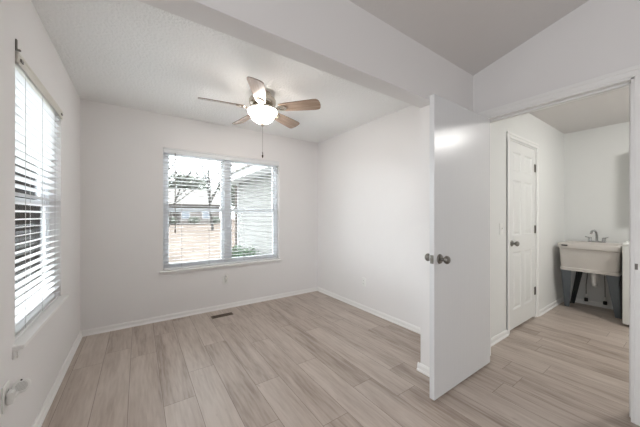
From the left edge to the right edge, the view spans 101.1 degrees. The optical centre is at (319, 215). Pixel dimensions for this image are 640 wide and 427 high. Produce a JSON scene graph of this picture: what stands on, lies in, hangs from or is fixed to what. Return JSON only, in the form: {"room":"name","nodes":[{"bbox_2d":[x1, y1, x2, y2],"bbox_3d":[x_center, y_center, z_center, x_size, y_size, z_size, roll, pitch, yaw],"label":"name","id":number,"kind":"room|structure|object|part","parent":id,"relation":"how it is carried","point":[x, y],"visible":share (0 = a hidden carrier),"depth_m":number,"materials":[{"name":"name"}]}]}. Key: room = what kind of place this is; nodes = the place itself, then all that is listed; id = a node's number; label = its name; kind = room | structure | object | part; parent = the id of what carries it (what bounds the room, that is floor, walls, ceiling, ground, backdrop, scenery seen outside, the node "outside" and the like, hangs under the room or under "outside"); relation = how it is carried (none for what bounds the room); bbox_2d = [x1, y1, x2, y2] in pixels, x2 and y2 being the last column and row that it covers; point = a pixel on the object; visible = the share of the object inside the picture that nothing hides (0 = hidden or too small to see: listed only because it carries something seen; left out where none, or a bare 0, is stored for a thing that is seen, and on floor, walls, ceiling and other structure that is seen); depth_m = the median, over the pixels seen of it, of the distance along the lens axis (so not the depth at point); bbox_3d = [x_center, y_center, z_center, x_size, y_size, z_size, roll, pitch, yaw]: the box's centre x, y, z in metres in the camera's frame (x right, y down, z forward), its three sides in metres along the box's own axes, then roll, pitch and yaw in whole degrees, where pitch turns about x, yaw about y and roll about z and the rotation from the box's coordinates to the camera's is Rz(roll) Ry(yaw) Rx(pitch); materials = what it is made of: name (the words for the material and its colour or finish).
{"room":"empty dining room","nodes":[
{"label":"empty dining room","id":0,"kind":"room"},
{"bbox_2d":[0,0,79,426],"bbox_3d":[-1.816,0.022,1.643,0.144,2.440,2.459,0,0,-35],"label":"wall","id":1,"kind":"structure","parent":0,"point":[41,361],"depth_m":1.59,"materials":[{"name":"white paint"}]},
{"bbox_2d":[1,380,9,413],"bbox_3d":[-1.402,0.810,1.177,0.010,0.114,0.070,0,0,-35],"label":"wall outlet","id":2,"kind":"object","parent":1,"relation":"attached to","point":[4,390],"visible":0.89,"depth_m":1.16,"materials":[{"name":"white plastic"}]},
{"bbox_2d":[6,378,31,405],"bbox_3d":[-1.383,0.802,1.214,0.066,0.085,0.078,0,0,-35],"label":"air freshener","id":3,"kind":"object","parent":2,"relation":"attached to","point":[21,385],"visible":1,"depth_m":1.21,"materials":[{"name":"white plastic"}]},
{"bbox_2d":[15,381,27,390],"bbox_3d":[-1.378,0.788,1.216,0.003,0.034,0.040,-23,-15,39],"label":"grille","id":4,"kind":"object","parent":3,"relation":"attached to","point":[23,381],"depth_m":1.21,"materials":[{"name":"white plastic"}]},
{"bbox_2d":[12,350,18,359],"bbox_3d":[-1.450,0.663,1.257,0.021,0.042,0.024,0,0,-35],"label":"cleat","id":5,"kind":"object","parent":1,"relation":"attached to","point":[14,351],"visible":1,"depth_m":1.25,"materials":[{"name":"white"}]},
{"bbox_2d":[15,39,20,51],"bbox_3d":[-1.471,-0.828,1.284,0.018,0.055,0.014,0,0,-35],"label":"wall hook","id":6,"kind":"object","parent":1,"relation":"attached to","point":[16,40],"visible":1,"depth_m":1.28,"materials":[{"name":"grey metal"}]},
{"bbox_2d":[15,150,49,307],"bbox_3d":[-1.811,-0.090,1.597,0.063,1.425,0.915,0,0,-35],"label":"window","id":7,"kind":"structure","parent":1,"relation":"in","point":[18,215],"depth_m":1.72,"materials":[{"name":"white plastic"}]},
{"bbox_3d":[-1.823,-0.423,1.589,0.004,0.633,0.787,0,0,-35],"label":"pane","id":8,"kind":"part","parent":7,"relation":"part of","materials":[{"name":"clear glass"}]},
{"bbox_3d":[-1.801,0.240,1.604,0.004,0.614,0.787,0,0,-35],"label":"pane","id":9,"kind":"part","parent":7,"relation":"part of","materials":[{"name":"clear glass"}]},
{"bbox_3d":[-1.801,0.245,1.604,0.024,0.693,0.855,0,0,-35],"label":"sash","id":10,"kind":"part","parent":7,"relation":"part of","materials":[{"name":"white plastic"}]},
{"bbox_2d":[15,51,62,340],"bbox_3d":[-1.750,-0.091,1.639,0.076,1.420,0.909,0,0,-35],"label":"window blind","id":11,"kind":"object","parent":7,"relation":"attached to","point":[36,111],"visible":0.84,"depth_m":1.56,"materials":[{"name":"white plastic"}]},
{"bbox_3d":[-1.760,-0.075,1.635,0.055,1.355,0.602,0,0,-35],"label":"ladder cord","id":12,"kind":"part","parent":11,"relation":"part of","materials":[{"name":"white fabric"}]},
{"bbox_3d":[-1.758,0.610,1.633,0.048,0.018,0.899,0,0,-35],"label":"rail","id":13,"kind":"part","parent":11,"relation":"part of","materials":[{"name":"white plastic"}]},
{"bbox_3d":[-1.823,-0.417,1.589,0.024,0.712,0.855,0,0,-35],"label":"sash","id":14,"kind":"part","parent":7,"relation":"part of","materials":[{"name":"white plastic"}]},
{"bbox_3d":[-1.811,-0.090,1.597,0.063,1.425,0.915,0,0,-35],"label":"frame","id":15,"kind":"part","parent":7,"relation":"part of","materials":[{"name":"white plastic"}]},
{"bbox_2d":[12,294,68,350],"bbox_3d":[-1.742,0.631,1.645,0.100,0.021,0.985,0,0,-35],"label":"window sill","id":16,"kind":"structure","parent":1,"relation":"attached to","point":[29,334],"depth_m":1.50,"materials":[{"name":"white"}]},
{"bbox_2d":[32,331,82,426],"bbox_3d":[-1.748,1.212,1.690,0.021,0.060,2.459,0,0,-35],"label":"baseboard","id":17,"kind":"structure","parent":1,"relation":"attached to","point":[40,418],"depth_m":1.85,"materials":[{"name":"white wood"}]},
{"bbox_2d":[80,98,317,331],"bbox_3d":[-1.296,0.022,3.582,3.201,2.440,0.144,0,0,-35],"label":"wall","id":18,"kind":"structure","parent":0,"point":[121,147],"depth_m":3.05,"materials":[{"name":"white paint"}]},
{"bbox_2d":[82,287,316,336],"bbox_3d":[-1.240,1.212,3.520,2.907,0.060,0.021,0,0,-35],"label":"baseboard","id":19,"kind":"structure","parent":18,"relation":"attached to","point":[88,332],"depth_m":3.24,"materials":[{"name":"white wood"}]},
{"bbox_2d":[163,153,276,268],"bbox_3d":[-1.286,-0.074,3.611,1.502,1.463,0.069,0,0,-35],"label":"window","id":20,"kind":"structure","parent":18,"relation":"in","point":[224,208],"depth_m":3.57,"materials":[{"name":"white plastic"}]},
{"bbox_3d":[-1.607,-0.410,3.411,0.686,0.731,0.024,0,0,-35],"label":"sash","id":21,"kind":"part","parent":20,"relation":"part of","materials":[{"name":"white plastic"}]},
{"bbox_3d":[-1.592,0.271,3.390,0.686,0.712,0.024,0,0,-35],"label":"sash","id":22,"kind":"part","parent":20,"relation":"part of","materials":[{"name":"white plastic"}]},
{"bbox_2d":[163,147,278,269],"bbox_3d":[-1.243,-0.075,3.549,1.496,1.458,0.084,0,0,-35],"label":"window blind","id":23,"kind":"object","parent":20,"relation":"attached to","point":[165,150],"visible":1,"depth_m":3.48,"materials":[{"name":"white plastic"}]},
{"bbox_3d":[-1.252,-0.059,3.561,1.102,1.393,0.055,0,0,-35],"label":"ladder cord","id":24,"kind":"part","parent":23,"relation":"part of","materials":[{"name":"white fabric"}]},
{"bbox_3d":[-1.252,0.645,3.561,1.486,0.018,0.048,0,0,-35],"label":"rail","id":25,"kind":"part","parent":23,"relation":"part of","materials":[{"name":"white plastic"}]},
{"bbox_3d":[-0.984,-0.410,3.840,0.686,0.731,0.024,0,0,-35],"label":"sash","id":26,"kind":"part","parent":20,"relation":"part of","materials":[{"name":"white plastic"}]},
{"bbox_3d":[-0.970,0.271,3.819,0.686,0.712,0.024,0,0,-35],"label":"sash","id":27,"kind":"part","parent":20,"relation":"part of","materials":[{"name":"white plastic"}]},
{"bbox_2d":[160,259,282,274],"bbox_3d":[-1.237,0.676,3.549,1.582,0.041,0.096,0,0,-35],"label":"window sill","id":28,"kind":"structure","parent":18,"relation":"attached to","point":[271,260],"depth_m":3.44,"materials":[{"name":"white wood"}]},
{"bbox_2d":[31,0,410,142],"bbox_3d":[-0.631,-1.238,2.617,3.201,0.080,2.487,0,0,-35],"label":"ceiling","id":29,"kind":"structure","parent":0,"point":[136,54],"depth_m":2.21,"materials":[{"name":"white paint"}]},
{"bbox_2d":[198,77,320,157],"bbox_3d":[-0.594,-0.881,2.601,1.107,0.634,1.103,0,0,-35],"label":"ceiling fan","id":30,"kind":"object","parent":29,"relation":"hanging from","point":[262,111],"visible":1,"depth_m":2.51,"materials":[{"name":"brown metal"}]},
{"bbox_3d":[-0.907,-1.046,2.435,0.404,0.006,0.144,0,17,-25],"label":"blade","id":31,"kind":"part","parent":30,"relation":"part of","materials":[{"name":"brown wood"}]},
{"bbox_3d":[-0.820,-1.046,2.870,0.144,0.006,0.404,-23,15,-40],"label":"blade","id":32,"kind":"part","parent":30,"relation":"part of","materials":[{"name":"brown wood"}]},
{"bbox_3d":[-0.521,-1.046,2.217,0.144,0.006,0.404,17,-2,-6],"label":"blade","id":33,"kind":"part","parent":30,"relation":"part of","materials":[{"name":"brown wood"}]},
{"bbox_3d":[-0.565,-0.964,2.592,0.284,0.125,0.284,0,0,-35],"label":"lamp shade","id":34,"kind":"part","parent":30,"relation":"part of","materials":[{"name":"white glass"}]},
{"bbox_3d":[-0.379,-1.046,2.920,0.144,0.006,0.404,-19,-9,28],"label":"blade","id":35,"kind":"part","parent":30,"relation":"part of","materials":[{"name":"brown wood"}]},
{"bbox_3d":[-0.195,-1.046,2.517,0.404,0.006,0.144,0,-17,11],"label":"blade","id":36,"kind":"part","parent":30,"relation":"part of","materials":[{"name":"brown wood"}]},
{"bbox_2d":[41,291,639,426],"bbox_3d":[0.947,1.302,1.146,7.860,0.120,6.813,0,0,-35],"label":"floor","id":37,"kind":"structure","parent":0,"point":[316,358],"depth_m":2.04,"materials":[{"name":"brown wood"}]},
{"bbox_2d":[211,312,232,318],"bbox_3d":[-1.210,1.240,3.265,0.250,0.004,0.084,0,0,-35],"label":"floor vent","id":38,"kind":"object","parent":37,"relation":"in","point":[230,313],"visible":1,"depth_m":3.26,"materials":[{"name":"brown metal"}]},
{"bbox_2d":[557,241,621,318],"bbox_3d":[3.525,0.802,3.413,0.562,0.880,0.567,0,0,-35],"label":"utility sink","id":39,"kind":"object","parent":37,"relation":"on","point":[580,257],"visible":0.87,"depth_m":3.26,"materials":[{"name":"plastic"}]},
{"bbox_3d":[3.324,0.967,3.526,0.265,0.550,0.115,0,0,-35],"label":"leg","id":40,"kind":"part","parent":39,"relation":"part of","materials":[{"name":"grey"}]},
{"bbox_3d":[3.591,0.967,3.681,0.060,0.550,0.140,0,0,-35],"label":"leg","id":41,"kind":"part","parent":39,"relation":"part of","materials":[{"name":"grey metal"}]},
{"bbox_2d":[557,241,621,275],"bbox_3d":[3.526,0.537,3.413,0.560,0.350,0.567,0,0,-35],"label":"tub","id":42,"kind":"object","parent":39,"relation":"in","point":[580,256],"depth_m":3.26,"materials":[{"name":"plastic"}]},
{"bbox_2d":[591,273,599,286],"bbox_3d":[3.617,0.819,3.441,0.361,0.211,0.064,0,0,-35],"label":"trap","id":43,"kind":"object","parent":39,"relation":"attached to","point":[595,278],"visible":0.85,"depth_m":3.35,"materials":[{"name":"white plastic"}]},
{"bbox_2d":[585,230,608,242],"bbox_3d":[3.694,0.276,3.527,0.191,0.172,0.152,0,0,22],"label":"faucet","id":44,"kind":"object","parent":39,"relation":"on","point":[591,231],"visible":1,"depth_m":3.52,"materials":[{"name":"silver metal"}]},
{"bbox_3d":[3.655,0.266,3.515,0.144,0.152,0.026,0,0,-17],"label":"spout","id":45,"kind":"part","parent":44,"relation":"part of","materials":[{"name":"silver metal"}]},
{"bbox_3d":[3.533,0.967,3.169,0.205,0.550,0.109,0,0,-35],"label":"leg","id":46,"kind":"part","parent":39,"relation":"part of","materials":[{"name":"grey metal"}]},
{"bbox_3d":[3.816,0.967,3.354,0.060,0.550,0.080,0,0,-35],"label":"leg","id":47,"kind":"part","parent":39,"relation":"part of","materials":[{"name":"grey"}]},
{"bbox_2d":[622,241,628,325],"bbox_3d":[3.847,0.712,2.857,0.662,1.060,0.686,0,0,-35],"label":"washing machine","id":48,"kind":"object","parent":37,"relation":"on","point":[625,246],"visible":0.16,"depth_m":2.93,"materials":[{"name":"white metal"}]},
{"bbox_2d":[138,0,563,367],"bbox_3d":[0.485,-0.008,1.817,7.660,2.500,0.136,0,0,-35],"label":"wall","id":49,"kind":"structure","parent":0,"point":[340,38],"depth_m":1.87,"materials":[{"name":"white paint"}]},
{"bbox_2d":[417,362,429,376],"bbox_3d":[0.832,1.212,2.050,0.021,0.060,0.170,0,0,-35],"label":"baseboard","id":50,"kind":"object","parent":49,"relation":"attached to","point":[425,370],"visible":0.65,"depth_m":2.07,"materials":[{"name":"white wood"}]},
{"bbox_2d":[491,329,508,346],"bbox_3d":[1.705,1.212,2.562,0.572,0.060,0.021,0,0,-35],"label":"baseboard","id":51,"kind":"structure","parent":49,"relation":"attached to","point":[504,334],"depth_m":2.61,"materials":[{"name":"white wood"}]},
{"bbox_2d":[499,223,502,234],"bbox_3d":[1.830,0.137,2.650,0.070,0.114,0.018,0,0,-35],"label":"light switch","id":52,"kind":"object","parent":49,"relation":"attached to","point":[500,224],"visible":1,"depth_m":2.64,"materials":[{"name":"white plastic"}]},
{"bbox_2d":[510,139,535,329],"bbox_3d":[2.306,0.217,2.994,0.785,2.050,0.139,0,0,-35],"label":"door","id":53,"kind":"structure","parent":49,"relation":"in","point":[522,157],"depth_m":2.99,"materials":[{"name":"white wood"}]},
{"bbox_3d":[2.066,0.300,2.787,0.066,0.066,0.069,0,0,-35],"label":"knob","id":54,"kind":"part","parent":53,"relation":"part of","materials":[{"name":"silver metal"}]},
{"bbox_2d":[507,131,538,334],"bbox_3d":[2.313,0.185,2.984,0.911,2.113,0.016,0,0,-35],"label":"door frame","id":55,"kind":"structure","parent":49,"relation":"attached to","point":[511,135],"depth_m":2.83,"materials":[{"name":"white wood"}]},
{"bbox_2d":[539,296,563,316],"bbox_3d":[3.137,1.212,3.548,1.088,0.060,0.021,0,0,-35],"label":"baseboard","id":56,"kind":"structure","parent":49,"relation":"attached to","point":[549,307],"depth_m":3.49,"materials":[{"name":"white wood"}]},
{"bbox_2d":[318,0,639,327],"bbox_3d":[1.831,-0.481,1.754,0.124,3.447,6.413,0,0,-35],"label":"wall","id":57,"kind":"structure","parent":0,"point":[369,174],"depth_m":2.97,"materials":[{"name":"white paint"}]},
{"bbox_2d":[362,277,365,286],"bbox_3d":[0.575,0.877,3.461,0.010,0.114,0.070,0,0,-35],"label":"wall outlet","id":58,"kind":"object","parent":57,"relation":"attached to","point":[363,279],"visible":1,"depth_m":3.45,"materials":[{"name":"white plastic"}]},
{"bbox_2d":[317,287,420,333],"bbox_3d":[0.614,1.212,3.393,0.021,0.060,2.333,0,0,-35],"label":"baseboard","id":59,"kind":"structure","parent":57,"relation":"attached to","point":[399,322],"depth_m":3.29,"materials":[{"name":"white wood"}]},
{"bbox_2d":[425,94,489,400],"bbox_3d":[1.078,0.211,1.985,0.829,2.030,0.173,0,0,-35],"label":"door","id":60,"kind":"structure","parent":57,"relation":"in","point":[459,256],"depth_m":1.91,"materials":[{"name":"painted wood"},{"name":"satin nickel"}]},
{"bbox_3d":[0.767,0.294,1.834,0.066,0.066,0.069,0,0,-35],"label":"knob","id":61,"kind":"part","parent":60,"relation":"part of","materials":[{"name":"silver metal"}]},
{"bbox_3d":[0.742,0.294,1.753,0.012,0.057,0.024,0,0,-35],"label":"latch plate","id":62,"kind":"part","parent":60,"relation":"part of","materials":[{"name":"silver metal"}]},
{"bbox_3d":[0.826,0.294,1.748,0.066,0.066,0.069,0,0,-35],"label":"knob","id":63,"kind":"part","parent":60,"relation":"part of","materials":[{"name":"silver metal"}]},
{"bbox_2d":[478,64,639,425],"bbox_3d":[1.686,0.176,1.956,0.146,2.131,0.961,0,0,-35],"label":"door frame","id":64,"kind":"structure","parent":57,"relation":"attached to","point":[629,77],"depth_m":1.62,"materials":[{"name":"white wood"}]},
{"bbox_2d":[349,0,628,133],"bbox_3d":[1.671,-1.754,0.094,7.660,1.111,4.059,0,0,-35],"label":"ceiling","id":65,"kind":"structure","parent":0,"point":[472,35],"depth_m":1.85,"materials":[{"name":"white paint"}]},
{"bbox_2d":[564,122,628,304],"bbox_3d":[4.332,-0.008,2.895,0.100,2.500,2.454,0,0,-35],"label":"wall","id":66,"kind":"structure","parent":0,"point":[596,160],"depth_m":3.60,"materials":[{"name":"white paint"}]},
{"bbox_2d":[584,273,588,300],"bbox_3d":[3.711,0.792,3.642,0.074,0.790,0.084,0,0,-35],"label":"supply valve","id":67,"kind":"object","parent":66,"relation":"attached to","point":[586,294],"visible":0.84,"depth_m":3.64,"materials":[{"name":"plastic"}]},
{"bbox_2d":[570,297,612,309],"bbox_3d":[4.283,1.212,2.860,0.021,0.060,2.454,0,0,-35],"label":"baseboard","id":68,"kind":"structure","parent":66,"relation":"attached to","point":[578,300],"depth_m":3.62,"materials":[{"name":"white wood"}]},
{"bbox_2d":[603,275,607,304],"bbox_3d":[3.798,0.792,3.516,0.074,0.790,0.059,0,0,-35],"label":"supply valve","id":69,"kind":"object","parent":66,"relation":"attached to","point":[605,297],"visible":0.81,"depth_m":3.50,"materials":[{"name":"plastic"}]},
{"label":"outside","id":70,"kind":"structure","parent":0,"visible":0},
{"bbox_2d":[169,219,234,262],"bbox_3d":[-27.074,1.642,48.135,130.000,0.100,150.000,0,0,-35],"label":"ground","id":71,"kind":"structure","parent":70,"point":[203,228],"depth_m":16.75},
{"bbox_2d":[168,156,179,185],"bbox_3d":[-16.618,-3.608,25.859,8.118,10.535,7.729,0,0,27],"label":"bare tree","id":72,"kind":"object","parent":71,"relation":"on","point":[168,156],"visible":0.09,"depth_m":28.14,"materials":[{"name":"grey plant"}]},
{"bbox_2d":[168,170,200,189],"bbox_3d":[-33.318,-4.625,64.201,10.158,12.534,8.939,0,0,-35],"label":"evergreen tree","id":73,"kind":"object","parent":71,"relation":"on","point":[173,175],"visible":0.34,"depth_m":62.84,"materials":[{"name":"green plant"}]},
{"bbox_2d":[169,156,207,226],"bbox_3d":[-17.399,-4.056,35.903,7.252,11.445,7.828,0,0,29],"label":"bare tree","id":74,"kind":"object","parent":71,"relation":"on","point":[185,176],"visible":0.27,"depth_m":36.41,"materials":[{"name":"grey plant"}]},
{"bbox_2d":[168,189,219,224],"bbox_3d":[-31.332,-1.708,48.148,25.200,6.700,11.150,0,0,-35],"label":"house","id":75,"kind":"structure","parent":71,"relation":"on","point":[185,217],"depth_m":49.09,"materials":[{"name":"brick"}]},
{"bbox_3d":[-25.511,0.492,46.747,1.000,2.300,0.100,0,0,-35],"label":"door","id":76,"kind":"part","parent":75,"relation":"part of","materials":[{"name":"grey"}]},
{"bbox_3d":[-24.253,-0.158,47.565,1.200,1.400,0.040,0,0,-35],"label":"pane","id":77,"kind":"part","parent":75,"relation":"part of","materials":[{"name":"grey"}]},
{"bbox_2d":[188,216,200,222],"bbox_3d":[-21.959,0.840,46.164,2.127,1.617,2.159,0,0,-35],"label":"shrub","id":78,"kind":"object","parent":71,"relation":"on","point":[192,219],"visible":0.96,"depth_m":45.88,"materials":[{"name":"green plant"}]},
{"bbox_2d":[193,173,214,190],"bbox_3d":[-39.109,-6.056,82.454,11.217,15.396,15.204,0,0,-35],"label":"evergreen tree","id":79,"kind":"object","parent":71,"relation":"on","point":[205,184],"visible":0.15,"depth_m":80.55,"materials":[{"name":"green plant"}]},
{"bbox_2d":[191,159,236,230],"bbox_3d":[-10.974,-4.649,27.706,6.281,12.613,9.272,0,0,33],"label":"bare tree","id":80,"kind":"object","parent":71,"relation":"on","point":[208,171],"visible":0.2,"depth_m":28.14,"materials":[{"name":"grey plant"}]},
{"bbox_2d":[213,217,220,223],"bbox_3d":[-19.184,0.844,48.172,2.186,1.609,2.169,0,0,-35],"label":"shrub","id":81,"kind":"object","parent":71,"relation":"on","point":[215,220],"visible":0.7,"depth_m":47.85,"materials":[{"name":"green plant"}]},
{"bbox_2d":[216,184,236,208],"bbox_3d":[-23.258,-4.358,69.906,10.836,12.001,8.996,0,0,-35],"label":"evergreen tree","id":82,"kind":"object","parent":71,"relation":"on","point":[232,186],"visible":0.09,"depth_m":67.95,"materials":[{"name":"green plant"}]},
{"bbox_2d":[232,245,247,256],"bbox_3d":[-2.064,1.196,6.534,0.695,0.898,0.662,0,0,-35],"label":"shrub","id":83,"kind":"object","parent":71,"relation":"on","point":[239,249],"visible":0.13,"depth_m":6.48,"materials":[{"name":"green plant"}]},
{"bbox_2d":[219,165,272,254],"bbox_3d":[-0.285,-0.288,7.149,3.600,3.860,4.580,0,0,-35],"label":"house wing","id":84,"kind":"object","parent":71,"relation":"on","point":[250,236],"visible":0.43,"depth_m":6.77,"materials":[{"name":"grey"}]},
{"bbox_2d":[237,245,260,256],"bbox_3d":[-1.598,1.168,5.891,0.689,0.953,0.678,0,0,-35],"label":"shrub","id":85,"kind":"object","parent":71,"relation":"on","point":[252,249],"visible":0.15,"depth_m":5.81,"materials":[{"name":"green plant"}]}
]}

